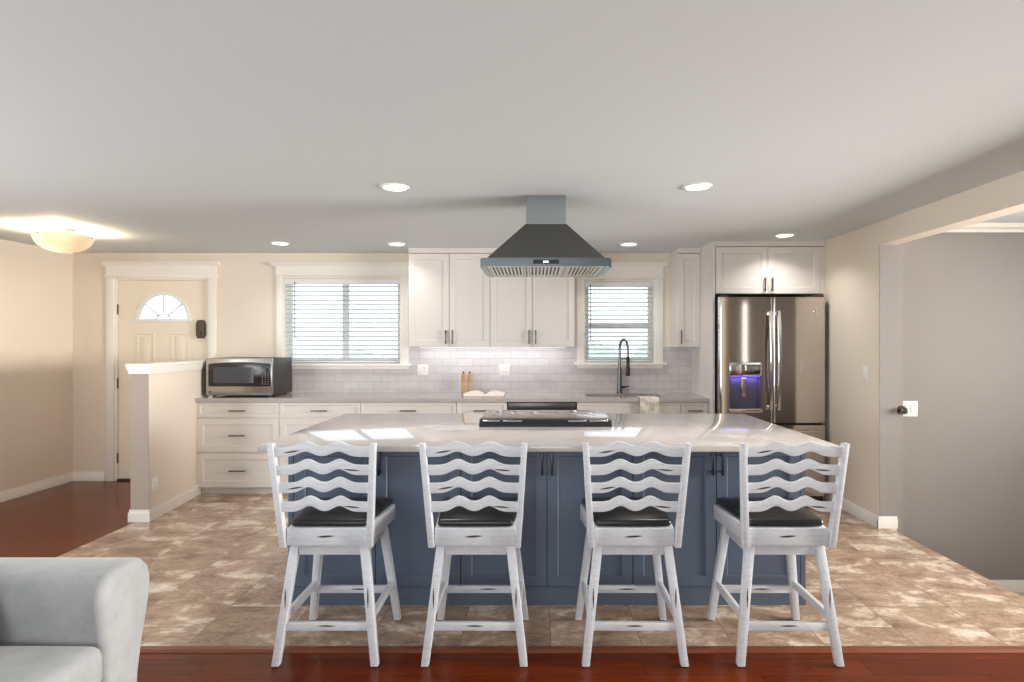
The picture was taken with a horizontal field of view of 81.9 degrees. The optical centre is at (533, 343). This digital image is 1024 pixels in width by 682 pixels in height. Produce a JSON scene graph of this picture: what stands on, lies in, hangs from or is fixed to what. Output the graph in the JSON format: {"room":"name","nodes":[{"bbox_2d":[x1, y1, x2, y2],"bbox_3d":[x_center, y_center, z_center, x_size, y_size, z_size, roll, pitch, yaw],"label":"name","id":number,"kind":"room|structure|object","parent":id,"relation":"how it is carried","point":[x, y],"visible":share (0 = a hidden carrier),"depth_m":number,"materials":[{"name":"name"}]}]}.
{"room":"kitchen","nodes":[
{"label":"kitchen","id":0,"kind":"room"},
{"bbox_2d":[0,239,72,491],"bbox_3d":[-4.995,0.295,1.400,0.140,2.530,9.800,0,0,0],"label":"wall","id":1,"kind":"structure","parent":0,"point":[36,282],"depth_m":5.80,"materials":[{"name":"beige paint"}]},
{"bbox_2d":[0,472,72,502],"bbox_3d":[-4.918,1.413,1.400,0.014,0.095,9.800,0,0,0],"label":"baseboard","id":2,"kind":"structure","parent":1,"relation":"attached to","point":[6,495],"depth_m":5.81,"materials":[{"name":"white wood"}]},
{"bbox_2d":[149,369,208,508],"bbox_3d":[-3.298,0.853,5.400,0.147,1.215,1.122,0,0,-6],"label":"wall","id":3,"kind":"structure","parent":0,"point":[173,417],"depth_m":5.25,"materials":[{"name":"beige paint"}]},
{"bbox_2d":[131,374,148,509],"bbox_3d":[-3.240,0.803,4.848,0.147,1.117,0.004,0,0,0],"label":"trim","id":4,"kind":"structure","parent":3,"relation":"attached to","point":[139,382],"depth_m":4.85,"materials":[{"name":"beige paint"}]},
{"bbox_2d":[151,477,157,492],"bbox_3d":[-3.163,1.175,4.920,0.008,0.120,0.075,0,0,0],"label":"wall outlet","id":5,"kind":"object","parent":3,"relation":"attached to","point":[154,481],"visible":1,"depth_m":4.91,"materials":[{"name":"white plastic"}]},
{"bbox_2d":[128,485,200,521],"bbox_3d":[-3.287,1.411,5.293,0.177,0.098,0.938,0,0,-6],"label":"baseboard","id":6,"kind":"structure","parent":3,"relation":"attached to","point":[149,515],"depth_m":5.05,"materials":[{"name":"white wood"}]},
{"bbox_2d":[125,360,205,373],"bbox_3d":[-3.298,0.203,5.385,0.207,0.083,1.156,0,0,-6],"label":"trim","id":7,"kind":"structure","parent":3,"relation":"attached to","point":[168,366],"depth_m":5.09,"materials":[{"name":"white wood"}]},
{"bbox_2d":[73,253,691,480],"bbox_3d":[0.662,0.295,6.366,11.475,2.530,0.148,0,0,0],"label":"wall","id":8,"kind":"structure","parent":0,"point":[246,282],"depth_m":6.30,"materials":[{"name":"beige paint"}]},
{"bbox_2d":[73,472,104,480],"bbox_3d":[-4.753,1.413,6.293,0.345,0.095,0.014,0,0,0],"label":"baseboard","id":9,"kind":"structure","parent":8,"relation":"attached to","point":[77,476],"depth_m":6.29,"materials":[{"name":"white wood"}]},
{"bbox_2d":[100,261,219,480],"bbox_3d":[-3.970,0.292,6.343,1.240,2.335,0.195,0,0,0],"label":"door","id":10,"kind":"structure","parent":8,"relation":"in","point":[130,285],"depth_m":6.32,"materials":[{"name":"cream painted wood"},{"name":"glass"},{"name":"bronze"}]},
{"bbox_2d":[270,262,411,368],"bbox_3d":[-2.040,-0.300,6.335,1.500,1.130,0.190,0,0,0],"label":"window","id":11,"kind":"structure","parent":8,"relation":"in","point":[401,269],"depth_m":6.28,"materials":[{"name":"white wood"}]},
{"bbox_2d":[285,278,399,362],"bbox_3d":[-2.050,-0.251,6.333,1.232,0.900,0.070,0,0,0],"label":"window blind","id":12,"kind":"object","parent":11,"relation":"attached to","point":[288,281],"visible":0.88,"depth_m":6.33,"materials":[{"name":"white plastic"}]},
{"bbox_2d":[417,364,427,374],"bbox_3d":[-1.185,0.275,6.287,0.115,0.115,0.010,0,0,0],"label":"wall outlet","id":13,"kind":"object","parent":8,"relation":"attached to","point":[422,369],"visible":1,"depth_m":6.29,"materials":[{"name":"white plastic"}]},
{"bbox_2d":[408,248,489,346],"bbox_3d":[-0.858,-0.470,6.118,0.824,1.000,0.364,0,0,0],"label":"upper cabinet","id":14,"kind":"object","parent":8,"relation":"attached to","point":[449,290],"visible":0.98,"depth_m":5.98,"materials":[{"name":"white wood"}]},
{"bbox_2d":[499,364,509,374],"bbox_3d":[-0.318,0.275,6.287,0.115,0.115,0.010,0,0,0],"label":"wall outlet","id":15,"kind":"object","parent":8,"relation":"attached to","point":[504,369],"visible":1,"depth_m":6.29,"materials":[{"name":"white plastic"}]},
{"bbox_2d":[490,248,573,346],"bbox_3d":[-0.018,-0.470,6.118,0.854,1.000,0.364,0,0,0],"label":"upper cabinet","id":16,"kind":"object","parent":8,"relation":"attached to","point":[524,311],"visible":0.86,"depth_m":5.98,"materials":[{"name":"white wood"}]},
{"bbox_2d":[574,262,667,367],"bbox_3d":[0.915,-0.305,6.335,1.010,1.120,0.190,0,0,0],"label":"window","id":17,"kind":"structure","parent":8,"relation":"in","point":[618,270],"depth_m":6.28,"materials":[{"name":"white wood"}]},
{"bbox_2d":[585,281,652,361],"bbox_3d":[0.912,-0.241,6.333,0.727,0.860,0.070,0,0,0],"label":"window blind","id":18,"kind":"object","parent":17,"relation":"attached to","point":[590,284],"visible":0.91,"depth_m":6.33,"materials":[{"name":"white plastic"}]},
{"bbox_2d":[671,248,700,346],"bbox_3d":[1.569,-0.470,6.118,0.224,1.000,0.364,0,0,0],"label":"upper cabinet","id":19,"kind":"object","parent":8,"relation":"attached to","point":[685,262],"visible":1,"depth_m":5.98,"materials":[{"name":"white wood"}]},
{"bbox_2d":[0,0,1023,252],"bbox_3d":[0.713,-1.030,1.400,11.575,0.120,10.100,0,0,0],"label":"ceiling","id":20,"kind":"structure","parent":0,"point":[130,126],"depth_m":2.56,"materials":[{"name":"white paint"}]},
{"bbox_2d":[31,228,93,252],"bbox_3d":[-3.990,-0.872,5.000,0.418,0.197,0.418,0,0,0],"label":"ceiling lamp","id":21,"kind":"object","parent":20,"relation":"hanging from","point":[60,240],"visible":1,"depth_m":4.88,"materials":[{"name":"beige glass"}]},
{"bbox_2d":[270,242,289,244],"bbox_3d":[-2.440,-0.965,5.670,0.176,0.010,0.176,0,0,0],"label":"recessed light","id":22,"kind":"object","parent":20,"relation":"in","point":[274,243],"visible":1,"depth_m":5.64,"materials":[{"name":"white plastic"}]},
{"bbox_2d":[380,183,408,191],"bbox_3d":[-0.859,-0.965,3.645,0.176,0.010,0.176,0,0,0],"label":"recessed light","id":23,"kind":"object","parent":20,"relation":"in","point":[395,187],"visible":1,"depth_m":3.62,"materials":[{"name":"white plastic"}]},
{"bbox_2d":[387,242,405,245],"bbox_3d":[-1.330,-0.965,5.710,0.176,0.010,0.176,0,0,0],"label":"recessed light","id":24,"kind":"object","parent":20,"relation":"in","point":[390,243],"visible":1,"depth_m":5.69,"materials":[{"name":"white plastic"}]},
{"bbox_2d":[480,195,610,276],"bbox_3d":[0.075,-0.727,3.967,0.826,0.486,0.605,0,0,0],"label":"range hood","id":25,"kind":"object","parent":20,"relation":"hanging from","point":[545,246],"visible":1,"depth_m":3.77,"materials":[{"name":"grey metal"}]},
{"bbox_2d":[493,267,526,272],"bbox_3d":[-0.176,-0.510,3.970,0.245,0.004,0.560,0,0,0],"label":"filter","id":26,"kind":"object","parent":25,"relation":"on","point":[495,269],"depth_m":3.94,"materials":[{"name":"grey metal"}]},
{"bbox_2d":[529,267,559,272],"bbox_3d":[0.075,-0.510,3.970,0.245,0.004,0.560,0,0,0],"label":"filter","id":27,"kind":"object","parent":25,"relation":"on","point":[531,269],"depth_m":3.95,"materials":[{"name":"grey metal"}]},
{"bbox_2d":[563,266,598,272],"bbox_3d":[0.326,-0.510,3.970,0.245,0.004,0.560,0,0,0],"label":"filter","id":28,"kind":"object","parent":25,"relation":"on","point":[566,269],"depth_m":3.91,"materials":[{"name":"grey metal"}]},
{"bbox_2d":[620,242,637,245],"bbox_3d":[0.920,-0.965,5.720,0.176,0.010,0.176,0,0,0],"label":"recessed light","id":29,"kind":"object","parent":20,"relation":"in","point":[628,243],"visible":1,"depth_m":5.69,"materials":[{"name":"white plastic"}]},
{"bbox_2d":[683,183,711,190],"bbox_3d":[1.005,-0.965,3.630,0.176,0.010,0.176,0,0,0],"label":"recessed light","id":30,"kind":"object","parent":20,"relation":"in","point":[693,186],"visible":1,"depth_m":3.61,"materials":[{"name":"white plastic"}]},
{"bbox_2d":[774,233,794,236],"bbox_3d":[2.230,-0.965,5.250,0.176,0.010,0.176,0,0,0],"label":"recessed light","id":31,"kind":"object","parent":20,"relation":"in","point":[783,234],"visible":1,"depth_m":5.22,"materials":[{"name":"white plastic"}]},
{"bbox_2d":[0,481,1023,681],"bbox_3d":[-1.052,1.510,1.400,7.745,0.100,9.800,0,0,0],"label":"floor","id":32,"kind":"structure","parent":0,"point":[58,520],"depth_m":2.69,"materials":[{"name":"brown wood"}]},
{"bbox_2d":[0,557,149,681],"bbox_3d":[-2.055,1.012,0.790,1.210,0.776,2.970,0,0,0],"label":"sofa","id":33,"kind":"object","parent":32,"relation":"on","point":[63,619],"visible":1,"depth_m":2.02,"materials":[{"name":"fabric"}]},
{"bbox_2d":[0,646,101,681],"bbox_3d":[-1.870,1.076,1.406,0.840,0.183,1.212,0,0,0],"label":"seat cushion","id":34,"kind":"object","parent":33,"relation":"on","point":[17,663],"depth_m":1.89,"materials":[{"name":"fabric"}]},
{"bbox_2d":[267,441,400,666],"bbox_3d":[-0.945,0.947,2.877,0.482,1.025,0.527,0,0,0],"label":"counter stool","id":35,"kind":"object","parent":32,"relation":"on","point":[338,525],"visible":1,"depth_m":2.69,"materials":[{"name":"white painted wood"},{"name":"black vinyl"}]},
{"bbox_2d":[291,497,392,525],"bbox_3d":[-0.945,0.817,2.918,0.413,0.050,0.416,0,0,0],"label":"cushion","id":36,"kind":"object","parent":35,"relation":"on","point":[339,515],"depth_m":2.77,"materials":[{"name":"black leather"}]},
{"bbox_2d":[419,441,527,666],"bbox_3d":[-0.270,0.947,2.877,0.482,1.025,0.527,0,0,0],"label":"counter stool","id":37,"kind":"object","parent":32,"relation":"on","point":[487,525],"visible":1,"depth_m":2.69,"materials":[{"name":"whitewashed painted wood"},{"name":"black vinyl"}]},
{"bbox_2d":[438,497,517,525],"bbox_3d":[-0.270,0.817,2.918,0.413,0.050,0.416,0,0,0],"label":"cushion","id":38,"kind":"object","parent":37,"relation":"on","point":[459,515],"depth_m":2.75,"materials":[{"name":"black leather"}]},
{"bbox_2d":[140,646,1023,652],"bbox_3d":[-0.225,1.464,2.815,6.090,0.031,0.060,0,0,0],"label":"trim","id":39,"kind":"structure","parent":32,"relation":"on","point":[143,649],"depth_m":2.81,"materials":[{"name":"brown wood"}]},
{"bbox_2d":[575,441,691,666],"bbox_3d":[0.458,0.947,2.877,0.482,1.025,0.527,0,0,0],"label":"counter stool","id":40,"kind":"object","parent":32,"relation":"on","point":[618,525],"visible":1,"depth_m":2.69,"materials":[{"name":"whitewashed painted wood"},{"name":"black vinyl"}]},
{"bbox_2d":[582,497,670,525],"bbox_3d":[0.458,0.817,2.918,0.413,0.050,0.416,0,0,0],"label":"cushion","id":41,"kind":"object","parent":40,"relation":"on","point":[620,515],"depth_m":2.75,"materials":[{"name":"black leather"}]},
{"bbox_2d":[707,441,849,666],"bbox_3d":[1.160,0.947,2.877,0.482,1.025,0.527,0,0,0],"label":"counter stool","id":42,"kind":"object","parent":32,"relation":"on","point":[773,525],"visible":1,"depth_m":2.69,"materials":[{"name":"white painted wood"},{"name":"black vinyl"}]},
{"bbox_2d":[716,497,822,525],"bbox_3d":[1.160,0.817,2.918,0.413,0.050,0.416,0,0,0],"label":"cushion","id":43,"kind":"object","parent":42,"relation":"on","point":[729,507],"depth_m":2.78,"materials":[{"name":"black leather"}]},
{"bbox_2d":[58,493,1023,645],"bbox_3d":[-0.225,1.510,4.570,6.090,0.100,3.460,0,0,0],"label":"floor","id":44,"kind":"structure","parent":0,"point":[216,563],"depth_m":3.29,"materials":[{"name":"tile"}]},
{"bbox_2d":[197,402,279,492],"bbox_3d":[-2.858,1.008,5.974,0.792,0.903,0.627,0,0,0],"label":"base cabinet","id":45,"kind":"object","parent":44,"relation":"on","point":[229,434],"visible":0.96,"depth_m":5.70,"materials":[{"name":"white wood"}]},
{"bbox_2d":[279,402,360,482],"bbox_3d":[-2.068,1.008,5.974,0.784,0.903,0.627,0,0,0],"label":"base cabinet","id":46,"kind":"object","parent":44,"relation":"on","point":[294,416],"visible":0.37,"depth_m":5.70,"materials":[{"name":"white wood"}]},
{"bbox_2d":[288,452,460,604],"bbox_3d":[-0.893,1.006,3.818,0.965,0.909,1.104,0,0,0],"label":"base cabinet","id":47,"kind":"object","parent":44,"relation":"on","point":[398,474],"visible":0.48,"depth_m":3.31,"materials":[{"name":"blue painted wood"}]},
{"bbox_2d":[361,402,456,413],"bbox_3d":[-1.212,1.008,5.974,0.925,0.903,0.627,0,0,0],"label":"base cabinet","id":48,"kind":"object","parent":44,"relation":"on","point":[366,407],"visible":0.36,"depth_m":5.70,"materials":[{"name":"white wood"}]},
{"bbox_2d":[457,402,506,413],"bbox_3d":[-0.504,1.008,5.974,0.486,0.903,0.627,0,0,0],"label":"base cabinet","id":49,"kind":"object","parent":44,"relation":"on","point":[462,407],"visible":0.18,"depth_m":5.70,"materials":[{"name":"white wood"}]},
{"bbox_2d":[507,402,576,409],"bbox_3d":[0.077,1.010,5.962,0.671,0.900,0.636,0,0,0],"label":"dishwasher","id":50,"kind":"object","parent":44,"relation":"on","point":[510,405],"visible":0.13,"depth_m":5.70,"materials":[{"name":"grey metal"}]},
{"bbox_2d":[461,452,632,604],"bbox_3d":[0.071,1.006,3.818,0.962,0.909,1.104,0,0,0],"label":"base cabinet","id":51,"kind":"object","parent":44,"relation":"on","point":[553,530],"visible":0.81,"depth_m":3.31,"materials":[{"name":"blue wood"}]},
{"bbox_2d":[577,402,680,413],"bbox_3d":[0.917,1.008,5.974,1.002,0.903,0.627,0,0,0],"label":"base cabinet","id":52,"kind":"object","parent":44,"relation":"on","point":[606,407],"visible":0.06,"depth_m":5.70,"materials":[{"name":"white wood"}]},
{"bbox_2d":[195,393,708,401],"bbox_3d":[-0.790,0.537,5.973,4.944,0.035,0.636,0,0,0],"label":"countertop","id":53,"kind":"structure","parent":52,"relation":"on","point":[289,397],"depth_m":5.74,"materials":[{"name":"gray quartz"}]},
{"bbox_2d":[206,357,291,396],"bbox_3d":[-2.882,0.330,6.004,0.645,0.380,0.492,0,0,0],"label":"microwave","id":54,"kind":"object","parent":53,"relation":"on","point":[269,376],"visible":1,"depth_m":5.77,"materials":[{"name":"grey metal"}]},
{"bbox_2d":[461,371,465,393],"bbox_3d":[-0.738,0.402,6.170,0.052,0.235,0.052,0,0,0],"label":"pepper mill","id":55,"kind":"object","parent":53,"relation":"on","point":[463,386],"visible":0.97,"depth_m":6.15,"materials":[{"name":"brown wood"}]},
{"bbox_2d":[467,371,471,391],"bbox_3d":[-0.675,0.402,6.180,0.052,0.235,0.052,0,0,0],"label":"pepper mill","id":56,"kind":"object","parent":53,"relation":"on","point":[469,385],"visible":0.88,"depth_m":6.16,"materials":[{"name":"brown wood"}]},
{"bbox_2d":[463,390,505,396],"bbox_3d":[-0.497,0.497,5.925,0.410,0.045,0.250,0,0,0],"label":"open book","id":57,"kind":"object","parent":53,"relation":"on","point":[475,393],"visible":1,"depth_m":5.81,"materials":[{"name":"white paper"}]},
{"bbox_2d":[617,338,629,392],"bbox_3d":[0.938,0.230,6.171,0.127,0.580,0.189,0,0,0],"label":"kitchen faucet","id":58,"kind":"object","parent":53,"relation":"on","point":[619,375],"visible":1,"depth_m":6.21,"materials":[{"name":"grey metal"}]},
{"bbox_2d":[637,396,658,413],"bbox_3d":[1.106,0.658,5.720,0.184,0.292,0.161,0,0,0],"label":"dish towel","id":59,"kind":"object","parent":53,"relation":"on","point":[648,404],"visible":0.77,"depth_m":5.64,"materials":[{"name":"fabric"}]},
{"bbox_2d":[681,402,707,413],"bbox_3d":[1.550,1.008,5.974,0.259,0.903,0.627,0,0,0],"label":"base cabinet","id":60,"kind":"object","parent":44,"relation":"on","point":[686,407],"visible":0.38,"depth_m":5.70,"materials":[{"name":"white wood"}]},
{"bbox_2d":[632,452,805,604],"bbox_3d":[1.037,1.006,3.818,0.967,0.909,1.104,0,0,0],"label":"base cabinet","id":61,"kind":"object","parent":44,"relation":"on","point":[712,476],"visible":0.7,"depth_m":3.31,"materials":[{"name":"blue wood"}]},
{"bbox_2d":[257,414,838,451],"bbox_3d":[0.076,0.535,3.708,2.977,0.030,1.403,0,0,0],"label":"countertop","id":62,"kind":"structure","parent":61,"relation":"on","point":[391,432],"depth_m":3.47,"materials":[{"name":"white stone"}]},
{"bbox_2d":[479,410,611,426],"bbox_3d":[0.072,0.494,3.950,0.834,0.050,0.500,0,0,0],"label":"cooktop","id":63,"kind":"object","parent":62,"relation":"in","point":[491,418],"visible":1,"depth_m":3.75,"materials":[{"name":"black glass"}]},
{"bbox_2d":[692,241,824,413],"bbox_3d":[2.208,0.245,5.911,1.050,2.430,0.778,0,0,0],"label":"tall cabinet","id":64,"kind":"object","parent":44,"relation":"on","point":[731,268],"visible":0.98,"depth_m":5.57,"materials":[{"name":"white wood"}]},
{"bbox_2d":[715,295,824,500],"bbox_3d":[2.200,0.504,5.801,0.975,1.912,0.899,0,0,0],"label":"refrigerator","id":65,"kind":"object","parent":44,"relation":"on","point":[770,351],"visible":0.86,"depth_m":5.43,"materials":[{"name":"grey metal"}]},
{"bbox_2d":[807,170,1023,531],"bbox_3d":[2.807,0.295,1.400,0.143,2.530,9.800,0,0,0],"label":"wall","id":66,"kind":"structure","parent":0,"point":[851,259],"depth_m":4.93,"materials":[{"name":"beige paint"}]},
{"bbox_2d":[831,493,879,528],"bbox_3d":[2.728,1.413,5.032,0.014,0.095,0.735,0,0,0],"label":"baseboard","id":67,"kind":"structure","parent":66,"relation":"attached to","point":[857,511],"depth_m":4.92,"materials":[{"name":"white wood"}]},
{"bbox_2d":[863,366,868,380],"bbox_3d":[2.730,0.240,4.860,0.010,0.120,0.075,0,0,0],"label":"light switch","id":68,"kind":"object","parent":66,"relation":"attached to","point":[865,368],"visible":1,"depth_m":4.84,"materials":[{"name":"white plastic"}]},
{"bbox_2d":[877,516,897,528],"bbox_3d":[2.800,1.413,4.673,0.157,0.095,0.014,0,0,0],"label":"baseboard","id":69,"kind":"object","parent":66,"relation":"attached to","point":[886,522],"visible":1,"depth_m":4.67,"materials":[{"name":"white"}]},
{"bbox_2d":[879,245,896,515],"bbox_3d":[2.808,0.338,4.678,0.139,2.245,0.004,0,0,0],"label":"trim","id":70,"kind":"structure","parent":66,"relation":"attached to","point":[887,253],"depth_m":4.68,"materials":[{"name":"grey paint"}]},
{"bbox_2d":[897,406,907,414],"bbox_3d":[2.915,0.525,4.654,0.072,0.072,0.062,0,0,0],"label":"door knob","id":71,"kind":"object","parent":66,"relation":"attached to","point":[901,410],"visible":1,"depth_m":4.64,"materials":[{"name":"brown metal"}]},
{"bbox_2d":[899,233,1023,579],"bbox_3d":[4.639,0.570,4.845,3.522,3.080,0.110,0,0,0],"label":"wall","id":72,"kind":"structure","parent":0,"point":[963,293],"depth_m":4.79,"materials":[{"name":"grey paint"}]},
{"bbox_2d":[897,245,902,534],"bbox_3d":[2.860,0.638,4.737,0.140,2.844,0.104,0,0,0],"label":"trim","id":73,"kind":"structure","parent":72,"relation":"attached to","point":[899,247],"depth_m":4.68,"materials":[{"name":"grey paint"}]},
{"bbox_2d":[903,401,916,415],"bbox_3d":[3.045,0.525,4.785,0.130,0.125,0.010,0,0,0],"label":"light switch","id":74,"kind":"object","parent":72,"relation":"attached to","point":[911,406],"visible":0.73,"depth_m":4.79,"materials":[{"name":"white plastic"}]},
{"bbox_2d":[943,223,1023,232],"bbox_3d":[4.615,-0.938,4.755,3.370,0.065,0.070,0,0,0],"label":"trim","id":75,"kind":"structure","parent":72,"relation":"attached to","point":[978,227],"depth_m":4.75,"materials":[{"name":"white wood"}]},
{"bbox_2d":[991,580,1023,591],"bbox_3d":[4.615,1.962,4.783,3.370,0.095,0.014,0,0,0],"label":"baseboard","id":76,"kind":"structure","parent":72,"relation":"attached to","point":[1012,585],"depth_m":4.78,"materials":[{"name":"white"}]},
{"bbox_2d":[1014,592,1023,596],"bbox_3d":[4.640,2.060,2.975,3.520,0.100,3.950,0,0,0],"label":"floor","id":77,"kind":"structure","parent":0,"point":[1018,593],"depth_m":4.75,"materials":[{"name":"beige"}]},
{"label":"outside","id":78,"kind":"structure","parent":0,"visible":0},
{"bbox_3d":[0.000,2.010,25.900,60.000,0.100,38.200,0,0,0],"label":"lawn","id":79,"kind":"structure","parent":78,"visible":0},
{"bbox_2d":[293,342,646,357],"bbox_3d":[-0.390,1.085,16.017,32.924,2.325,2.264,0,0,0],"label":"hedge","id":80,"kind":"object","parent":79,"relation":"on","point":[590,347],"visible":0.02,"depth_m":15.78,"materials":[{"name":"green plant"}]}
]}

